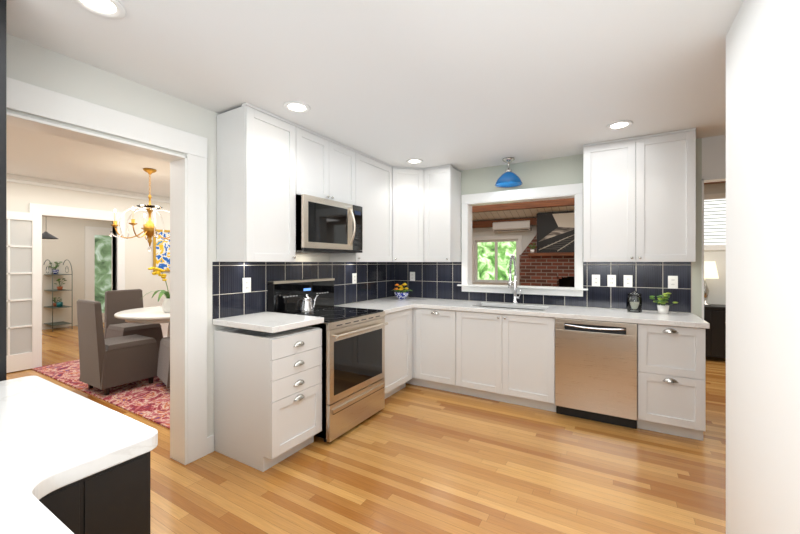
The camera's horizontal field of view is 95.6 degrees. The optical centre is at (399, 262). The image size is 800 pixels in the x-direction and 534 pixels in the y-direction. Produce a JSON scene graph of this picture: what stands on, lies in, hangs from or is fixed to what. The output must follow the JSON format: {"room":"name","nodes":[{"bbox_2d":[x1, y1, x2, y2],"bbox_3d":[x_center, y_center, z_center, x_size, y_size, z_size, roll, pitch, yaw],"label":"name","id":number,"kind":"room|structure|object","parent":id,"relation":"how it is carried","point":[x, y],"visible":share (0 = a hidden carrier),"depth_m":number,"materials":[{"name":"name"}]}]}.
{"room":"kitchen","nodes":[
{"label":"kitchen","id":0,"kind":"room"},
{"bbox_2d":[42,216,111,329],"bbox_3d":[-7.805,0.134,6.571,0.120,2.460,4.800,0,0,31],"label":"wall","id":1,"kind":"structure","parent":0,"point":[69,242],"depth_m":7.66,"materials":[{"name":"white paint"}]},
{"bbox_2d":[85,226,111,322],"bbox_3d":[-6.740,0.284,8.229,0.028,2.160,0.660,0,0,31],"label":"glazed door","id":2,"kind":"structure","parent":1,"relation":"in","point":[98,262],"depth_m":8.16,"materials":[{"name":"white paint"}]},
{"bbox_2d":[6,181,169,335],"bbox_3d":[-4.790,0.134,4.794,0.120,2.460,4.800,0,0,31],"label":"wall","id":3,"kind":"structure","parent":0,"point":[20,197],"depth_m":5.64,"materials":[{"name":"white paint"}]},
{"bbox_2d":[6,211,41,372],"bbox_3d":[-4.840,0.359,4.354,0.111,1.985,0.800,0,0,31],"label":"door leaf","id":4,"kind":"structure","parent":3,"relation":"in","point":[23,290],"depth_m":4.57,"materials":[{"name":"white paint"}]},
{"bbox_2d":[29,203,124,289],"bbox_3d":[-4.570,0.299,5.164,0.162,2.130,1.060,0,0,31],"label":"trim","id":5,"kind":"structure","parent":3,"relation":"attached to","point":[83,214],"depth_m":5.40,"materials":[{"name":"white paint"}]},
{"bbox_2d":[6,174,169,202],"bbox_3d":[-4.710,-1.051,4.747,0.060,0.090,4.800,0,0,30],"label":"crown molding","id":6,"kind":"structure","parent":3,"relation":"attached to","point":[57,184],"depth_m":5.07,"materials":[{"name":"white paint"}]},
{"bbox_2d":[153,229,169,271],"bbox_3d":[-3.914,-0.196,6.135,0.022,0.700,0.480,0,0,31],"label":"framed piece","id":7,"kind":"object","parent":3,"relation":"attached to","point":[161,253],"visible":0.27,"depth_m":6.04,"materials":[{"name":"multicoloured paper"}]},
{"bbox_2d":[6,33,387,436],"bbox_3d":[-1.660,0.134,2.255,0.150,2.460,6.000,0,0,31],"label":"wall","id":8,"kind":"structure","parent":0,"point":[36,65],"depth_m":2.19,"materials":[{"name":"white paint"}]},
{"bbox_2d":[6,77,206,464],"bbox_3d":[-1.747,0.241,2.108,0.194,2.245,1.180,0,0,31],"label":"door frame","id":9,"kind":"structure","parent":8,"relation":"attached to","point":[188,308],"depth_m":2.46,"materials":[{"name":"white paint"}]},
{"bbox_2d":[207,435,213,444],"bbox_3d":[-0.867,1.299,3.766,0.016,0.130,2.530,0,0,30],"label":"baseboard","id":10,"kind":"structure","parent":8,"relation":"attached to","point":[210,439],"depth_m":2.59,"materials":[{"name":"white paint"}]},
{"bbox_2d":[217,102,295,261],"bbox_3d":[-1.068,-0.550,2.746,0.361,1.088,0.448,0,0,31],"label":"upper cabinet","id":11,"kind":"object","parent":8,"relation":"attached to","point":[256,184],"visible":1,"depth_m":2.60,"materials":[{"name":"white paint"}]},
{"bbox_2d":[212,262,394,324],"bbox_3d":[-0.714,0.222,3.709,0.004,0.454,2.526,0,0,31],"label":"tile backsplash","id":12,"kind":"structure","parent":8,"relation":"attached to","point":[375,280],"depth_m":3.19,"materials":[{"name":"blue tile"}]},
{"bbox_2d":[243,278,250,292],"bbox_3d":[-1.208,0.179,2.858,0.008,0.116,0.072,0,0,31],"label":"electrical outlet plate","id":13,"kind":"object","parent":12,"relation":"attached to","point":[246,285],"visible":1,"depth_m":2.85,"materials":[{"name":"white plastic"}]},
{"bbox_2d":[352,273,356,283],"bbox_3d":[-0.507,0.179,4.048,0.008,0.116,0.072,0,0,31],"label":"electrical outlet plate","id":14,"kind":"object","parent":12,"relation":"attached to","point":[354,278],"visible":1,"depth_m":4.04,"materials":[{"name":"white plastic"}]},
{"bbox_2d":[296,124,355,204],"bbox_3d":[-0.758,-0.818,3.273,0.361,0.553,0.768,0,0,31],"label":"upper cabinet","id":15,"kind":"object","parent":8,"relation":"attached to","point":[325,167],"depth_m":3.15,"materials":[{"name":"white paint"}]},
{"bbox_2d":[296,194,361,252],"bbox_3d":[-0.708,-0.313,3.243,0.478,0.442,0.762,0,0,31],"label":"over-the-range microwave","id":16,"kind":"object","parent":8,"relation":"attached to","point":[323,225],"visible":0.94,"depth_m":3.05,"materials":[{"name":"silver metal"}]},
{"bbox_2d":[330,150,391,261],"bbox_3d":[-0.390,-0.550,3.897,0.361,1.088,0.676,0,0,31],"label":"upper cabinet","id":17,"kind":"object","parent":8,"relation":"attached to","point":[374,188],"visible":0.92,"depth_m":3.80,"materials":[{"name":"white paint"}]},
{"bbox_2d":[392,166,423,261],"bbox_3d":[0.034,-0.550,4.384,0.597,1.088,0.599,0,0,31],"label":"upper cabinet","id":18,"kind":"object","parent":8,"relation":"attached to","point":[407,214],"visible":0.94,"depth_m":4.16,"materials":[{"name":"white paint"}]},
{"bbox_2d":[6,323,725,533],"bbox_3d":[-1.012,1.394,4.194,15.000,0.060,12.000,0,0,31],"label":"floor","id":19,"kind":"structure","parent":0,"point":[411,459],"depth_m":2.30,"materials":[{"name":"brown wood"}]},
{"bbox_2d":[0,0,5,380],"bbox_3d":[-1.950,0.138,1.176,0.394,2.452,0.848,0,0,31],"label":"tall cabinet","id":20,"kind":"object","parent":19,"relation":"on","point":[2,190],"visible":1,"depth_m":1.43,"materials":[{"name":"black paint"}]},
{"bbox_2d":[44,259,72,331],"bbox_3d":[-7.008,0.651,7.412,0.552,1.426,0.310,0,0,31],"label":"shelving unit","id":21,"kind":"object","parent":19,"relation":"on","point":[57,304],"visible":0.94,"depth_m":7.37,"materials":[{"name":"black metal"}]},
{"bbox_2d":[39,451,149,533],"bbox_3d":[-0.733,0.926,0.263,2.430,0.875,1.270,0,0,31],"label":"base cabinet","id":22,"kind":"object","parent":19,"relation":"on","point":[115,499],"visible":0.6,"depth_m":0.88,"materials":[{"name":"black paint"}]},
{"bbox_2d":[0,376,157,533],"bbox_3d":[-0.739,0.469,0.267,2.455,0.040,1.310,0,0,31],"label":"countertop","id":23,"kind":"structure","parent":22,"relation":"on","point":[53,436],"depth_m":0.90,"materials":[{"name":"white stone"}]},
{"bbox_2d":[31,360,169,428],"bbox_3d":[-2.693,1.358,4.767,3.360,0.012,2.280,0,0,31],"label":"rug","id":24,"kind":"object","parent":19,"relation":"on","point":[143,398],"visible":0.19,"depth_m":3.77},
{"bbox_2d":[77,299,157,394],"bbox_3d":[-3.063,0.871,3.963,0.543,0.962,0.603,0,0,31],"label":"dining chair","id":25,"kind":"object","parent":24,"relation":"on","point":[106,364],"visible":0.96,"depth_m":3.76,"materials":[{"name":"grey fabric"}]},
{"bbox_2d":[104,289,162,352],"bbox_3d":[-3.685,0.871,5.014,0.603,0.962,0.543,0,0,31],"label":"dining chair","id":26,"kind":"object","parent":24,"relation":"on","point":[116,301],"visible":0.46,"depth_m":5.00,"materials":[{"name":"grey fabric"}]},
{"bbox_2d":[114,306,169,336],"bbox_3d":[-2.852,0.977,4.616,1.240,0.750,1.240,0,0,31],"label":"pedestal dining table","id":27,"kind":"object","parent":24,"relation":"on","point":[152,315],"visible":0.23,"depth_m":4.14,"materials":[{"name":"white paint"}]},
{"bbox_2d":[144,267,169,312],"bbox_3d":[-2.771,0.286,4.398,0.590,0.629,0.618,0,0,31],"label":"orchids","id":28,"kind":"object","parent":27,"relation":"on","point":[166,306],"visible":0.4,"depth_m":4.31,"materials":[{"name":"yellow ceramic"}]},
{"bbox_2d":[157,337,169,386],"bbox_3d":[-2.351,0.871,4.048,0.543,0.962,0.603,0,0,-45],"label":"table base","id":29,"kind":"object","parent":24,"relation":"on","point":[163,371],"visible":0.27,"depth_m":3.88,"materials":[{"name":"white wood"}]},
{"bbox_2d":[214,326,321,471],"bbox_3d":[-0.955,0.927,2.664,0.640,0.874,0.462,0,0,31],"label":"base cabinet","id":30,"kind":"object","parent":19,"relation":"on","point":[267,400],"visible":0.88,"depth_m":2.48,"materials":[{"name":"white paint"}]},
{"bbox_2d":[213,312,323,332],"bbox_3d":[-0.960,0.429,2.662,0.636,0.040,0.476,0,0,31],"label":"countertop","id":31,"kind":"structure","parent":30,"relation":"on","point":[271,322],"depth_m":2.56,"materials":[{"name":"white stone"}]},
{"bbox_2d":[268,278,387,441],"bbox_3d":[-0.600,0.761,3.172,0.732,1.205,0.758,0,0,31],"label":"range","id":32,"kind":"object","parent":19,"relation":"on","point":[353,367],"visible":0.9,"depth_m":3.01,"materials":[{"name":"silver metal"}]},
{"bbox_2d":[297,294,317,314],"bbox_3d":[-0.785,0.352,3.090,0.128,0.168,0.247,0,0,31],"label":"kettle","id":33,"kind":"object","parent":32,"relation":"on","point":[307,305],"visible":1,"depth_m":3.04,"materials":[{"name":"silver metal"}]},
{"bbox_2d":[385,308,411,398],"bbox_3d":[-0.294,0.927,3.811,0.615,0.874,0.641,0,0,31],"label":"base cabinet","id":34,"kind":"object","parent":19,"relation":"on","point":[398,351],"visible":0.17,"depth_m":3.70,"materials":[{"name":"white paint"}]},
{"bbox_2d":[405,308,458,392],"bbox_3d":[0.243,0.927,4.239,1.104,0.874,0.640,0,0,31],"label":"base cabinet","id":35,"kind":"object","parent":19,"relation":"on","point":[434,348],"visible":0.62,"depth_m":3.84,"materials":[{"name":"white paint"}]},
{"bbox_2d":[336,300,415,313],"bbox_3d":[-0.288,0.469,3.799,0.640,0.040,0.630,0,0,30],"label":"countertop","id":36,"kind":"structure","parent":35,"relation":"on","point":[396,304],"depth_m":3.78,"materials":[{"name":"white stone"}]},
{"bbox_2d":[375,296,709,328],"bbox_3d":[1.105,0.469,3.732,3.108,0.040,0.640,0,0,30],"label":"countertop","id":37,"kind":"structure","parent":35,"relation":"on","point":[680,319],"depth_m":3.32,"materials":[{"name":"white stone"}]},
{"bbox_2d":[391,283,411,298],"bbox_3d":[0.022,0.348,4.432,0.267,0.200,0.273,0,0,31],"label":"flowers","id":38,"kind":"object","parent":37,"relation":"on","point":[403,294],"visible":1,"depth_m":4.39,"materials":[{"name":"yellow plant"}]},
{"bbox_2d":[480,306,543,316],"bbox_3d":[1.126,0.594,3.724,0.752,0.210,0.426,0,0,31],"label":"sink","id":39,"kind":"object","parent":37,"relation":"in","point":[510,308],"visible":0.06,"depth_m":3.88,"materials":[{"name":"silver metal"}]},
{"bbox_2d":[508,255,520,303],"bbox_3d":[1.213,0.182,3.837,0.091,0.532,0.269,0,0,31],"label":"pull-down faucet","id":40,"kind":"object","parent":37,"relation":"on","point":[510,282],"visible":1,"depth_m":3.91,"materials":[{"name":"silver metal"}]},
{"bbox_2d":[627,291,641,311],"bbox_3d":[2.137,0.354,3.303,0.116,0.187,0.116,0,0,31],"label":"jar","id":41,"kind":"object","parent":37,"relation":"on","point":[634,306],"visible":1,"depth_m":3.27,"materials":[{"name":"black"}]},
{"bbox_2d":[649,293,677,313],"bbox_3d":[2.301,0.357,3.160,0.204,0.183,0.159,0,0,31],"label":"potted plant","id":42,"kind":"object","parent":37,"relation":"on","point":[662,308],"visible":1,"depth_m":3.15,"materials":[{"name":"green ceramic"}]},
{"bbox_2d":[456,311,555,411],"bbox_3d":[1.124,0.927,3.718,0.937,0.874,0.641,0,0,31],"label":"base cabinet","id":43,"kind":"object","parent":19,"relation":"on","point":[507,358],"visible":0.94,"depth_m":3.45,"materials":[{"name":"white paint"}]},
{"bbox_2d":[519,234,574,286],"bbox_3d":[3.618,0.165,7.226,2.400,2.398,0.866,0,0,31],"label":"brick chimney","id":44,"kind":"object","parent":19,"relation":"on","point":[547,269],"visible":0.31,"depth_m":7.59,"materials":[{"name":"red brick"}]},
{"bbox_2d":[537,211,574,252],"bbox_3d":[3.404,-0.620,7.415,1.140,0.833,0.046,0,0,31],"label":"television","id":45,"kind":"object","parent":44,"relation":"on","point":[556,232],"visible":0.56,"depth_m":7.50,"materials":[{"name":"black metal"}]},
{"bbox_2d":[555,318,636,428],"bbox_3d":[1.788,0.929,3.312,0.610,0.870,0.607,0,0,31],"label":"stainless steel dishwasher","id":46,"kind":"object","parent":19,"relation":"on","point":[595,370],"visible":0.98,"depth_m":3.05,"materials":[{"name":"silver metal"}]},
{"bbox_2d":[637,324,704,440],"bbox_3d":[2.244,0.927,3.060,0.424,0.874,0.640,0,0,31],"label":"base cabinet","id":47,"kind":"object","parent":19,"relation":"on","point":[671,380],"visible":0.83,"depth_m":2.81,"materials":[{"name":"white paint"}]},
{"bbox_2d":[704,304,725,358],"bbox_3d":[4.499,0.984,5.056,0.980,0.760,0.376,0,0,31],"label":"cabinet","id":48,"kind":"object","parent":19,"relation":"on","point":[715,333],"visible":0.17,"depth_m":4.96,"materials":[{"name":"black paint"}]},
{"bbox_2d":[704,261,718,304],"bbox_3d":[4.340,0.293,5.161,0.304,0.620,0.304,0,0,31],"label":"table lamp","id":49,"kind":"object","parent":48,"relation":"on","point":[710,270],"visible":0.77,"depth_m":5.05,"materials":[{"name":"white fabric"}]},
{"bbox_2d":[6,0,743,196],"bbox_3d":[-2.027,-1.136,2.470,14.240,0.080,6.240,0,0,31],"label":"ceiling","id":50,"kind":"structure","parent":0,"point":[460,85],"depth_m":2.05,"materials":[{"name":"white paint"}]},
{"bbox_2d":[42,232,57,238],"bbox_3d":[-5.792,-0.743,5.930,0.304,0.704,0.304,0,0,31],"label":"light","id":51,"kind":"object","parent":50,"relation":"hanging from","point":[46,235],"visible":0.65,"depth_m":5.90,"materials":[{"name":"black metal"}]},
{"bbox_2d":[72,0,125,18],"bbox_3d":[-1.271,-1.090,1.526,0.188,0.010,0.188,0,0,31],"label":"recessed light","id":52,"kind":"object","parent":50,"relation":"in","point":[112,9],"visible":0.98,"depth_m":1.55,"materials":[{"name":"white paint"}]},
{"bbox_2d":[109,168,169,251],"bbox_3d":[-2.948,-0.611,4.248,0.769,0.969,0.776,0,0,31],"label":"light","id":53,"kind":"object","parent":50,"relation":"hanging from","point":[149,228],"visible":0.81,"depth_m":4.22,"materials":[{"name":"brown metal"}]},
{"bbox_2d":[283,101,310,112],"bbox_3d":[-0.726,-1.090,2.551,0.188,0.010,0.188,0,0,31],"label":"recessed light","id":54,"kind":"object","parent":50,"relation":"in","point":[295,107],"visible":1,"depth_m":2.54,"materials":[{"name":"white paint"}]},
{"bbox_2d":[406,159,422,163],"bbox_3d":[0.157,-1.090,3.912,0.188,0.010,0.188,0,0,31],"label":"recessed light","id":55,"kind":"object","parent":50,"relation":"in","point":[413,161],"visible":1,"depth_m":3.92,"materials":[{"name":"white paint"}]},
{"bbox_2d":[495,157,522,187],"bbox_3d":[1.146,-0.957,3.828,0.284,0.276,0.284,0,0,31],"label":"light","id":56,"kind":"object","parent":50,"relation":"hanging from","point":[508,178],"visible":1,"depth_m":3.79,"materials":[{"name":"blue glass"}]},
{"bbox_2d":[606,120,632,129],"bbox_3d":[1.745,-1.090,2.883,0.188,0.010,0.188,0,0,31],"label":"recessed light","id":57,"kind":"object","parent":50,"relation":"in","point":[619,125],"visible":0.98,"depth_m":2.88,"materials":[{"name":"white paint"}]},
{"bbox_2d":[472,225,536,282],"bbox_3d":[4.345,0.189,7.375,8.240,2.350,0.120,0,0,31],"label":"wall","id":58,"kind":"structure","parent":0,"point":[528,237],"depth_m":8.36,"materials":[{"name":"white paint"}]},
{"bbox_2d":[472,235,521,285],"bbox_3d":[2.260,-0.036,8.546,1.240,1.180,0.120,0,0,31],"label":"window","id":59,"kind":"structure","parent":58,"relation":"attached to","point":[517,239],"depth_m":8.56,"materials":[{"name":"white paint"}]},
{"bbox_2d":[493,220,531,232],"bbox_3d":[2.542,-0.816,8.236,0.820,0.220,0.222,0,0,31],"label":"air conditioner","id":60,"kind":"object","parent":58,"relation":"attached to","point":[514,226],"depth_m":8.14,"materials":[{"name":"white plastic"}]},
{"bbox_2d":[472,206,574,220],"bbox_3d":[3.258,-1.306,5.532,8.240,0.780,4.400,0,0,31],"label":"ceiling","id":61,"kind":"structure","parent":0,"point":[508,214],"depth_m":7.96,"materials":[{"name":"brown wood"}]},
{"bbox_2d":[472,181,725,227],"bbox_3d":[3.418,-1.222,5.803,8.000,0.789,3.390,0,0,31],"label":"beam","id":62,"kind":"structure","parent":61,"relation":"attached to","point":[525,205],"depth_m":7.19,"materials":[{"name":"brown wood"}]},
{"bbox_2d":[395,135,725,317],"bbox_3d":[-0.473,0.134,5.107,14.240,2.460,0.120,0,0,31],"label":"wall","id":63,"kind":"structure","parent":0,"point":[566,170],"depth_m":3.73,"materials":[{"name":"grey paint"}]},
{"bbox_2d":[424,164,460,261],"bbox_3d":[0.495,-0.550,4.252,0.333,1.088,0.361,0,0,31],"label":"upper cabinet","id":64,"kind":"object","parent":63,"relation":"attached to","point":[442,213],"visible":1,"depth_m":4.13,"materials":[{"name":"white paint"}]},
{"bbox_2d":[457,183,587,296],"bbox_3d":[1.320,-0.229,4.034,1.380,1.145,0.192,0,0,31],"label":"window frame","id":65,"kind":"structure","parent":63,"relation":"attached to","point":[575,191],"depth_m":3.94,"materials":[{"name":"white paint"}]},
{"bbox_2d":[395,262,691,312],"bbox_3d":[1.263,0.222,4.012,3.096,0.454,0.003,0,0,31],"label":"tile backsplash","id":66,"kind":"structure","parent":63,"relation":"attached to","point":[438,280],"depth_m":3.61,"materials":[{"name":"blue tile"}]},
{"bbox_2d":[410,272,414,280],"bbox_3d":[0.160,0.179,4.655,0.072,0.116,0.008,0,0,31],"label":"electrical outlet plate","id":67,"kind":"object","parent":66,"relation":"attached to","point":[412,276],"visible":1,"depth_m":4.65,"materials":[{"name":"white plastic"}]},
{"bbox_2d":[592,275,599,285],"bbox_3d":[1.947,0.179,3.602,0.072,0.116,0.008,0,0,31],"label":"electrical outlet plate","id":68,"kind":"object","parent":66,"relation":"attached to","point":[595,280],"visible":1,"depth_m":3.60,"materials":[{"name":"white plastic"}]},
{"bbox_2d":[607,275,615,286],"bbox_3d":[2.064,0.179,3.533,0.072,0.116,0.008,0,0,31],"label":"electrical outlet plate","id":69,"kind":"object","parent":66,"relation":"attached to","point":[611,280],"visible":1,"depth_m":3.53,"materials":[{"name":"white plastic"}]},
{"bbox_2d":[624,275,632,286],"bbox_3d":[2.180,0.179,3.465,0.072,0.116,0.008,0,0,31],"label":"electrical outlet plate","id":70,"kind":"object","parent":66,"relation":"attached to","point":[628,280],"visible":1,"depth_m":3.46,"materials":[{"name":"white plastic"}]},
{"bbox_2d":[668,276,677,288],"bbox_3d":[2.477,0.179,3.289,0.072,0.116,0.008,0,0,31],"label":"electrical outlet plate","id":71,"kind":"object","parent":66,"relation":"attached to","point":[672,282],"visible":1,"depth_m":3.29,"materials":[{"name":"white plastic"}]},
{"bbox_2d":[583,128,695,261],"bbox_3d":[2.131,-0.550,3.288,0.820,1.088,0.361,0,0,31],"label":"upper cabinet","id":72,"kind":"object","parent":63,"relation":"attached to","point":[639,198],"visible":1,"depth_m":3.13,"materials":[{"name":"white paint"}]},
{"bbox_2d":[702,177,725,319],"bbox_3d":[4.123,0.314,2.399,3.330,2.100,0.130,0,0,31],"label":"trim","id":73,"kind":"structure","parent":63,"relation":"attached to","point":[717,179],"depth_m":3.18,"materials":[{"name":"white paint"}]},
{"bbox_2d":[704,183,725,304],"bbox_3d":[5.553,-0.136,4.748,3.250,3.000,0.120,0,0,31],"label":"wall","id":74,"kind":"structure","parent":0,"point":[717,291],"depth_m":5.24,"materials":[{"name":"white paint"}]},
{"bbox_2d":[704,193,725,250],"bbox_3d":[4.656,-0.586,5.195,0.910,0.820,0.019,0,0,31],"label":"blinds","id":75,"kind":"object","parent":74,"relation":"attached to","point":[714,221],"visible":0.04,"depth_m":5.25,"materials":[{"name":"white paint"}]},
{"bbox_2d":[726,0,799,533],"bbox_3d":[0.576,0.134,-0.096,0.150,2.460,4.220,0,0,31],"label":"wall","id":76,"kind":"structure","parent":0,"point":[762,266],"depth_m":1.32,"materials":[{"name":"white paint"}]},
{"label":"outside","id":77,"kind":"structure","parent":0,"visible":0},
{"bbox_2d":[478,241,515,279],"bbox_3d":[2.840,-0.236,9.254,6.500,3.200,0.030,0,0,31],"label":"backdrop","id":78,"kind":"structure","parent":77,"point":[506,255],"depth_m":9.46,"materials":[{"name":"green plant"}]}
]}

